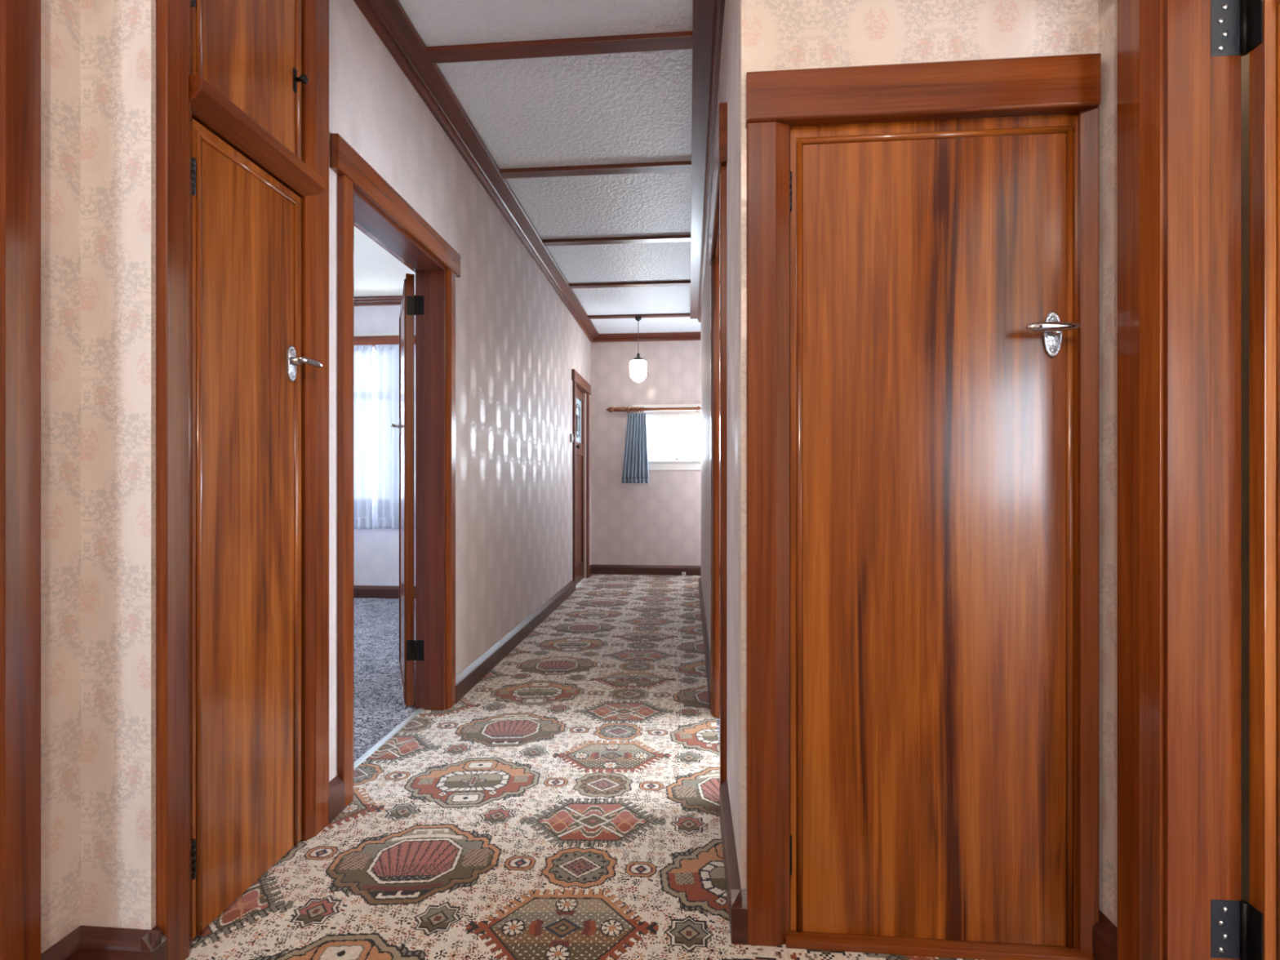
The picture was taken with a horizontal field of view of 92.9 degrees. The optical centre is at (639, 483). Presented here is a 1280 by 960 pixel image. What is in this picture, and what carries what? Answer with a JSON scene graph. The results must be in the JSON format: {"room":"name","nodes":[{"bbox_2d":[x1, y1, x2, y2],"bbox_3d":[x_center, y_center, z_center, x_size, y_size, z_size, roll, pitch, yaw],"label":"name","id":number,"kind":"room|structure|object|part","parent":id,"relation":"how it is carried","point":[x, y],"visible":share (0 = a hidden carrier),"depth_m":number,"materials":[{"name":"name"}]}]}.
{"room":"house hallway","nodes":[
{"label":"house hallway","id":0,"kind":"room"},
{"bbox_2d":[40,0,80,953],"bbox_3d":[-1.498,-0.350,-0.439,0.140,2.960,3.685,0,0,5],"label":"wall","id":1,"kind":"structure","parent":0,"point":[60,20],"depth_m":1.35,"materials":[{"name":"paper"}]},
{"bbox_2d":[0,0,40,959],"bbox_3d":[-1.389,-0.049,0.761,0.174,2.358,1.135,0,0,5],"label":"door","id":2,"kind":"structure","parent":1,"relation":"in","point":[20,20],"depth_m":1.24,"materials":[{"name":"brown wood"}]},
{"bbox_2d":[80,0,155,929],"bbox_3d":[-3.139,-0.350,1.606,4.085,2.960,0.130,0,0,5],"label":"wall","id":3,"kind":"structure","parent":0,"point":[118,37],"depth_m":1.39,"materials":[{"name":"paper"}]},
{"bbox_2d":[40,924,167,959],"bbox_3d":[-1.185,1.071,1.339,0.199,0.118,0.119,0,0,5],"label":"baseboard","id":4,"kind":"structure","parent":3,"relation":"attached to","point":[84,942],"depth_m":1.36,"materials":[{"name":"brown wood"}]},
{"bbox_2d":[354,305,415,586],"bbox_3d":[-2.729,-0.350,4.091,3.385,2.960,4.120,0,0,5],"label":"wall","id":5,"kind":"structure","parent":0,"point":[376,551],"depth_m":6.01,"materials":[{"name":"paint"}]},
{"bbox_2d":[354,332,415,506],"bbox_3d":[-2.749,-0.623,6.064,2.250,1.706,0.150,0,0,5],"label":"window","id":6,"kind":"structure","parent":5,"relation":"in","point":[373,339],"depth_m":5.98,"materials":[{"name":"white paint"}]},
{"bbox_2d":[354,344,372,528],"bbox_3d":[-3.141,-0.450,5.953,1.085,1.790,0.049,0,0,5],"label":"curtain","id":7,"kind":"object","parent":6,"relation":"hanging from","point":[362,353],"visible":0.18,"depth_m":5.91,"materials":[{"name":"white fabric"}]},
{"bbox_3d":[-2.747,-0.568,6.079,1.750,1.545,0.120,0,0,5],"label":"frame","id":8,"kind":"part","parent":6,"relation":"part of","materials":[{"name":"white paint"}]},
{"bbox_2d":[373,344,415,528],"bbox_3d":[-2.214,-0.453,5.878,0.755,1.785,0.047,0,0,5],"label":"curtain","id":9,"kind":"object","parent":6,"relation":"hanging from","point":[386,458],"visible":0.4,"depth_m":5.89,"materials":[{"name":"white fabric"}]},
{"bbox_2d":[354,585,415,598],"bbox_3d":[-2.659,1.071,4.086,3.245,0.118,3.840,0,0,5],"label":"baseboard","id":10,"kind":"structure","parent":5,"relation":"attached to","point":[360,591],"depth_m":5.98,"materials":[{"name":"brown wood"}]},
{"bbox_2d":[354,294,415,306],"bbox_3d":[-2.508,-1.792,5.970,3.245,0.075,0.059,0,0,5],"label":"crown molding","id":11,"kind":"structure","parent":5,"relation":"attached to","point":[384,300],"depth_m":5.97,"materials":[{"name":"brown wood"}]},
{"bbox_2d":[328,0,591,781],"bbox_3d":[-0.923,-0.350,4.559,0.140,2.960,6.340,0,0,5],"label":"wall","id":12,"kind":"structure","parent":0,"point":[518,345],"depth_m":3.57,"materials":[{"name":"paper"}]},
{"bbox_2d":[329,133,460,807],"bbox_3d":[-1.138,-0.029,2.942,0.482,2.318,1.773,0,0,-10],"label":"door","id":13,"kind":"structure","parent":12,"relation":"in","point":[366,202],"depth_m":3.02,"materials":[{"name":"brown wood"}]},
{"bbox_3d":[-1.035,0.030,2.151,0.026,2.200,0.086,0,0,5],"label":"architrave","id":14,"kind":"part","parent":13,"relation":"part of","materials":[{"name":"brown wood"}]},
{"bbox_3d":[-1.495,-0.348,3.670,0.066,0.027,0.107,0,0,5],"label":"lever handle","id":15,"kind":"part","parent":13,"relation":"part of","materials":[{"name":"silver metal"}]},
{"bbox_3d":[-1.481,0.040,3.746,0.007,2.120,0.016,0,0,-23],"label":"bead moulding","id":16,"kind":"part","parent":13,"relation":"part of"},
{"bbox_3d":[-1.465,-0.340,3.709,0.006,0.112,0.042,0,0,-23],"label":"handle plate","id":17,"kind":"part","parent":13,"relation":"part of","materials":[{"name":"silver metal"}]},
{"bbox_3d":[-1.333,-1.020,3.404,0.007,0.016,0.761,0,0,-23],"label":"bead moulding","id":18,"kind":"part","parent":13,"relation":"part of","materials":[{"name":"brown wood"}]},
{"bbox_3d":[-1.333,1.100,3.404,0.007,0.016,0.761,0,0,-23],"label":"bead moulding","id":19,"kind":"part","parent":13,"relation":"part of","materials":[{"name":"brown wood"}]},
{"bbox_3d":[-1.184,0.040,3.062,0.007,2.120,0.016,0,0,-23],"label":"bead moulding","id":20,"kind":"part","parent":13,"relation":"part of","materials":[{"name":"brown wood"}]},
{"bbox_3d":[-1.122,0.030,3.091,0.026,2.200,0.086,0,0,5],"label":"architrave","id":21,"kind":"part","parent":13,"relation":"part of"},
{"bbox_3d":[-0.961,0.030,3.078,0.026,2.200,0.086,0,0,5],"label":"architrave","id":22,"kind":"part","parent":13,"relation":"part of","materials":[{"name":"brown wood"}]},
{"bbox_2d":[328,564,592,824],"bbox_3d":[-0.821,1.071,4.794,0.026,0.118,5.575,0,0,5],"label":"baseboard","id":23,"kind":"structure","parent":12,"relation":"attached to","point":[474,673],"depth_m":3.68,"materials":[{"name":"brown wood"}]},
{"bbox_2d":[353,0,599,342],"bbox_3d":[-0.773,-1.792,4.812,0.118,0.075,5.530,0,0,5],"label":"crown molding","id":24,"kind":"structure","parent":12,"relation":"attached to","point":[388,19],"depth_m":3.05,"materials":[{"name":"brown wood"}]},
{"bbox_2d":[569,433,573,442],"bbox_3d":[-0.701,-0.465,6.281,0.027,0.086,0.080,0,0,5],"label":"light switch","id":25,"kind":"object","parent":12,"relation":"attached to","point":[571,437],"visible":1,"depth_m":6.24,"materials":[{"name":"grey plastic"}]},
{"bbox_2d":[571,368,591,591],"bbox_3d":[-0.717,-0.029,6.857,0.191,2.318,1.055,0,0,5],"label":"door","id":26,"kind":"structure","parent":12,"relation":"in","point":[580,385],"depth_m":6.94,"materials":[{"name":"brown wood"}]},
{"bbox_3d":[-0.692,0.030,6.426,0.026,2.200,0.100,0,0,5],"label":"architrave","id":27,"kind":"part","parent":26,"relation":"part of","materials":[{"name":"brown wood"}]},
{"bbox_3d":[-0.709,-0.705,6.859,0.004,0.500,0.500,0,0,5],"label":"leadlight pane","id":28,"kind":"part","parent":26,"relation":"part of","materials":[{"name":"clear glass"}]},
{"bbox_3d":[-0.708,0.300,6.859,0.014,1.240,0.500,0,0,5],"label":"panel","id":29,"kind":"part","parent":26,"relation":"part of","materials":[{"name":"brown wood"}]},
{"bbox_3d":[-0.624,0.030,7.278,0.026,2.200,0.100,0,0,5],"label":"architrave","id":30,"kind":"part","parent":26,"relation":"part of","materials":[{"name":"brown wood"}]},
{"bbox_2d":[354,0,701,333],"bbox_3d":[-1.391,-1.880,2.670,6.280,0.100,10.180,0,0,5],"label":"ceiling","id":31,"kind":"structure","parent":0,"point":[626,107],"depth_m":3.18,"materials":[{"name":"white paint"}]},
{"bbox_2d":[426,31,692,63],"bbox_3d":[-0.340,-1.820,2.540,1.145,0.024,0.072,0,0,5],"label":"batten","id":32,"kind":"object","parent":31,"relation":"attached to","point":[671,40],"visible":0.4,"depth_m":2.52,"materials":[{"name":"brown wood"}]},
{"bbox_2d":[499,160,691,178],"bbox_3d":[-0.261,-1.820,3.532,1.145,0.024,0.072,0,0,5],"label":"batten","id":33,"kind":"object","parent":31,"relation":"attached to","point":[684,166],"visible":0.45,"depth_m":3.52,"materials":[{"name":"brown wood"}]},
{"bbox_2d":[542,235,690,246],"bbox_3d":[-0.178,-1.820,4.559,1.145,0.024,0.072,0,0,5],"label":"batten","id":34,"kind":"object","parent":31,"relation":"attached to","point":[669,238],"visible":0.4,"depth_m":4.54,"materials":[{"name":"brown wood"}]},
{"bbox_2d":[568,280,690,288],"bbox_3d":[-0.097,-1.820,5.571,1.145,0.024,0.072,0,0,5],"label":"batten","id":35,"kind":"object","parent":31,"relation":"attached to","point":[664,283],"visible":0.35,"depth_m":5.55,"materials":[{"name":"brown wood"}]},
{"bbox_2d":[587,313,689,319],"bbox_3d":[-0.013,-1.820,6.622,1.145,0.024,0.072,0,0,5],"label":"batten","id":36,"kind":"object","parent":31,"relation":"attached to","point":[657,315],"visible":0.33,"depth_m":6.60,"materials":[{"name":"brown wood"}]},
{"bbox_2d":[630,316,646,382],"bbox_3d":[-0.018,-1.453,6.623,0.186,0.710,0.186,0,0,5],"label":"pendant lamp","id":37,"kind":"object","parent":36,"relation":"hanging from","point":[637,365],"visible":1,"depth_m":6.56,"materials":[{"name":"glass"}]},
{"bbox_3d":[-0.018,-1.216,6.623,0.186,0.235,0.186,0,0,5],"label":"lamp shade","id":38,"kind":"part","parent":37,"relation":"part of","materials":[{"name":"white glass"}]},
{"bbox_2d":[354,580,719,761],"bbox_3d":[-0.875,1.171,2.227,8.780,0.078,10.980,0,0,5],"label":"floor","id":39,"kind":"structure","parent":0,"point":[380,706],"depth_m":3.61,"materials":[{"name":"grey carpet"}]},
{"bbox_2d":[185,573,977,959],"bbox_3d":[0.219,1.130,2.541,2.770,0.001,9.900,0,0,5],"label":"floor","id":40,"kind":"structure","parent":0,"point":[566,806],"depth_m":1.99,"materials":[{"name":"carpet"}]},
{"bbox_2d":[155,0,328,959],"bbox_3d":[-1.297,-0.315,1.754,0.564,2.890,0.691,0,0,5],"label":"tall cabinet","id":41,"kind":"object","parent":40,"relation":"on","point":[242,86],"visible":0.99,"depth_m":1.63,"materials":[{"name":"brown wood"}]},
{"bbox_3d":[-1.091,-1.320,1.506,0.007,0.630,0.015,0,0,5],"label":"bead moulding","id":42,"kind":"part","parent":41,"relation":"part of","materials":[{"name":"brown wood"}]},
{"bbox_3d":[-1.091,0.126,1.506,0.007,1.981,0.015,0,0,5],"label":"bead moulding","id":43,"kind":"part","parent":41,"relation":"part of","materials":[{"name":"brown wood"}]},
{"bbox_3d":[-1.096,-1.319,1.699,0.034,0.671,0.420,0,0,5],"label":"door","id":44,"kind":"part","parent":41,"relation":"part of","materials":[{"name":"brown wood"}]},
{"bbox_3d":[-1.096,0.112,1.699,0.034,2.012,0.420,0,0,5],"label":"door","id":45,"kind":"part","parent":41,"relation":"part of","materials":[{"name":"brown wood"}]},
{"bbox_3d":[-1.076,-0.865,1.692,0.007,0.015,0.387,0,0,5],"label":"bead moulding","id":46,"kind":"part","parent":41,"relation":"part of","materials":[{"name":"brown wood"}]},
{"bbox_3d":[-1.075,-1.005,1.696,0.007,0.015,0.395,0,0,5],"label":"bead moulding","id":47,"kind":"part","parent":41,"relation":"part of","materials":[{"name":"brown wood"}]},
{"bbox_3d":[-1.072,-0.943,1.710,0.080,0.077,0.498,0,0,5],"label":"rail","id":48,"kind":"part","parent":41,"relation":"part of","materials":[{"name":"brown wood"}]},
{"bbox_3d":[-1.063,-0.365,1.856,0.006,0.112,0.034,0,0,5],"label":"handle plate","id":49,"kind":"part","parent":41,"relation":"part of","materials":[{"name":"silver metal"}]},
{"bbox_3d":[-1.061,0.126,1.877,0.007,1.981,0.015,0,0,5],"label":"bead moulding","id":50,"kind":"part","parent":41,"relation":"part of","materials":[{"name":"brown wood"}]},
{"bbox_3d":[-1.060,-1.320,1.885,0.007,0.630,0.015,0,0,5],"label":"bead moulding","id":51,"kind":"part","parent":41,"relation":"part of","materials":[{"name":"brown wood"}]},
{"bbox_3d":[-1.032,-0.373,1.878,0.056,0.027,0.118,0,0,5],"label":"lever handle","id":52,"kind":"part","parent":41,"relation":"part of","materials":[{"name":"silver metal"}]},
{"bbox_2d":[354,707,423,768],"bbox_3d":[-1.128,1.129,2.624,0.034,0.009,0.836,0,0,5],"label":"threshold strip","id":53,"kind":"object","parent":40,"relation":"on","point":[402,725],"visible":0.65,"depth_m":2.68,"materials":[{"name":"metal"}]},
{"bbox_2d":[591,340,701,565],"bbox_3d":[0.698,-0.350,7.538,2.895,2.960,0.140,0,0,5],"label":"wall","id":54,"kind":"structure","parent":0,"point":[658,522],"depth_m":7.53,"materials":[{"name":"paper"}]},
{"bbox_2d":[591,564,701,575],"bbox_3d":[0.691,1.071,7.456,2.615,0.118,0.026,0,0,5],"label":"baseboard","id":55,"kind":"structure","parent":54,"relation":"attached to","point":[664,570],"depth_m":7.50,"materials":[{"name":"brown wood"}]},
{"bbox_2d":[592,331,701,342],"bbox_3d":[0.688,-1.792,7.410,2.615,0.075,0.118,0,0,5],"label":"crown molding","id":56,"kind":"structure","parent":54,"relation":"attached to","point":[657,336],"depth_m":7.45,"materials":[{"name":"brown wood"}]},
{"bbox_2d":[631,404,701,470],"bbox_3d":[0.812,-0.565,7.497,1.860,0.810,0.165,0,0,5],"label":"window","id":57,"kind":"structure","parent":54,"relation":"in","point":[673,464],"depth_m":7.48,"materials":[{"name":"white paint"}]},
{"bbox_2d":[606,405,701,413],"bbox_3d":[0.688,-0.906,7.384,2.212,0.092,0.133,0,0,5],"label":"pole","id":58,"kind":"object","parent":57,"relation":"attached to","point":[611,409],"visible":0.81,"depth_m":7.38,"materials":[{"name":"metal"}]},
{"bbox_2d":[622,413,648,483],"bbox_3d":[-0.057,-0.428,7.416,0.330,0.856,0.046,0,0,5],"label":"curtain","id":59,"kind":"object","parent":58,"relation":"hanging from","point":[635,466],"visible":1,"depth_m":7.41,"materials":[{"name":"fabric"}]},
{"bbox_3d":[0.814,-0.555,7.519,1.620,0.570,0.120,0,0,5],"label":"frame","id":60,"kind":"part","parent":57,"relation":"part of","materials":[{"name":"white paint"}]},
{"bbox_3d":[0.809,-0.264,7.452,1.860,0.018,0.075,0,0,5],"label":"sill","id":61,"kind":"part","parent":57,"relation":"part of","materials":[{"name":"white paint"}]},
{"bbox_2d":[701,0,737,855],"bbox_3d":[0.530,-0.350,4.106,0.140,2.960,4.970,0,0,5],"label":"wall","id":62,"kind":"structure","parent":0,"point":[727,84],"depth_m":1.99,"materials":[{"name":"paper"}]},
{"bbox_2d":[689,0,724,322],"bbox_3d":[0.398,-1.786,4.056,0.115,0.087,5.090,0,0,5],"label":"crown molding","id":63,"kind":"structure","parent":62,"relation":"attached to","point":[708,15],"depth_m":2.99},
{"bbox_2d":[709,102,727,786],"bbox_3d":[0.393,-0.080,2.552,0.172,2.420,1.000,0,0,5],"label":"door","id":64,"kind":"structure","parent":62,"relation":"in","point":[717,221],"depth_m":2.14,"materials":[{"name":"brown wood"}]},
{"bbox_3d":[0.360,0.020,2.983,0.024,2.220,0.086,0,0,5],"label":"architrave","id":65,"kind":"part","parent":64,"relation":"part of","materials":[{"name":"brown wood"}]},
{"bbox_3d":[0.291,0.020,2.131,0.024,2.220,0.086,0,0,5],"label":"architrave","id":66,"kind":"part","parent":64,"relation":"part of","materials":[{"name":"brown wood"}]},
{"bbox_2d":[698,576,742,940],"bbox_3d":[0.442,1.071,4.040,0.026,0.118,5.115,0,0,5],"label":"baseboard","id":67,"kind":"structure","parent":62,"relation":"attached to","point":[730,857],"depth_m":1.82,"materials":[{"name":"brown wood"}]},
{"bbox_2d":[737,0,1248,902],"bbox_3d":[1.502,-0.350,1.650,2.470,2.960,0.470,0,0,5],"label":"wall","id":68,"kind":"structure","parent":0,"point":[772,35],"depth_m":1.49,"materials":[{"name":"paper"}]},
{"bbox_2d":[745,53,1101,959],"bbox_3d":[0.671,0.063,1.501,0.817,2.134,0.160,0,0,5],"label":"door","id":69,"kind":"structure","parent":68,"relation":"in","point":[922,238],"depth_m":1.48,"materials":[{"name":"brown wood"}]},
{"bbox_3d":[0.315,0.124,1.498,0.105,2.012,0.028,0,0,5],"label":"architrave","id":70,"kind":"part","parent":69,"relation":"part of","materials":[{"name":"brown wood"}]},
{"bbox_3d":[0.394,0.131,1.499,0.017,1.951,0.008,0,0,5],"label":"bead moulding","id":71,"kind":"part","parent":69,"relation":"part of","materials":[{"name":"brown wood"}]},
{"bbox_3d":[0.710,-0.845,1.474,0.651,0.017,0.008,0,0,5],"label":"bead moulding","id":72,"kind":"part","parent":69,"relation":"part of","materials":[{"name":"brown wood"}]},
{"bbox_3d":[0.713,1.120,1.513,0.710,0.020,0.130,0,0,5],"label":"sill","id":73,"kind":"part","parent":69,"relation":"part of","materials":[{"name":"brown wood"}]},
{"bbox_3d":[0.985,-0.355,1.453,0.042,0.112,0.006,0,0,5],"label":"handle plate","id":74,"kind":"part","parent":69,"relation":"part of","materials":[{"name":"silver metal"}]},
{"bbox_3d":[0.959,-0.363,1.426,0.118,0.027,0.056,0,0,5],"label":"lever handle","id":75,"kind":"part","parent":69,"relation":"part of","materials":[{"name":"silver metal"}]},
{"bbox_3d":[1.026,0.131,1.449,0.017,1.951,0.008,0,0,5],"label":"bead moulding","id":76,"kind":"part","parent":69,"relation":"part of","materials":[{"name":"brown wood"}]},
{"bbox_3d":[1.059,0.124,1.438,0.032,2.012,0.028,0,0,5],"label":"architrave","id":77,"kind":"part","parent":69,"relation":"part of","materials":[{"name":"brown wood"}]},
{"bbox_2d":[730,888,1117,959],"bbox_3d":[0.655,1.071,1.432,0.867,0.118,0.100,0,0,5],"label":"baseboard","id":78,"kind":"structure","parent":68,"relation":"attached to","point":[1104,932],"depth_m":1.42,"materials":[{"name":"brown wood"}]},
{"bbox_2d":[1098,0,1117,927],"bbox_3d":[1.004,-0.350,-0.517,0.140,2.960,3.930,0,0,5],"label":"wall","id":79,"kind":"structure","parent":0,"point":[1108,9],"depth_m":1.41,"materials":[{"name":"paper"}]},
{"bbox_2d":[1117,0,1279,959],"bbox_3d":[1.507,-0.049,0.769,0.998,2.358,1.175,0,0,5],"label":"door","id":80,"kind":"structure","parent":79,"relation":"in","point":[1180,61],"depth_m":1.23,"materials":[{"name":"wood"}]},
{"bbox_3d":[1.067,0.010,1.296,0.028,2.240,0.105,0,0,5],"label":"architrave","id":81,"kind":"part","parent":80,"relation":"part of","materials":[{"name":"brown wood"}]},
{"bbox_3d":[1.631,-0.940,1.153,0.779,0.019,0.009,0,0,5],"label":"bead moulding","id":82,"kind":"part","parent":80,"relation":"part of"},
{"bbox_3d":[1.253,0.080,1.183,0.019,2.040,0.009,0,0,5],"label":"bead moulding","id":83,"kind":"part","parent":80,"relation":"part of","materials":[{"name":"brown wood"}]}
]}

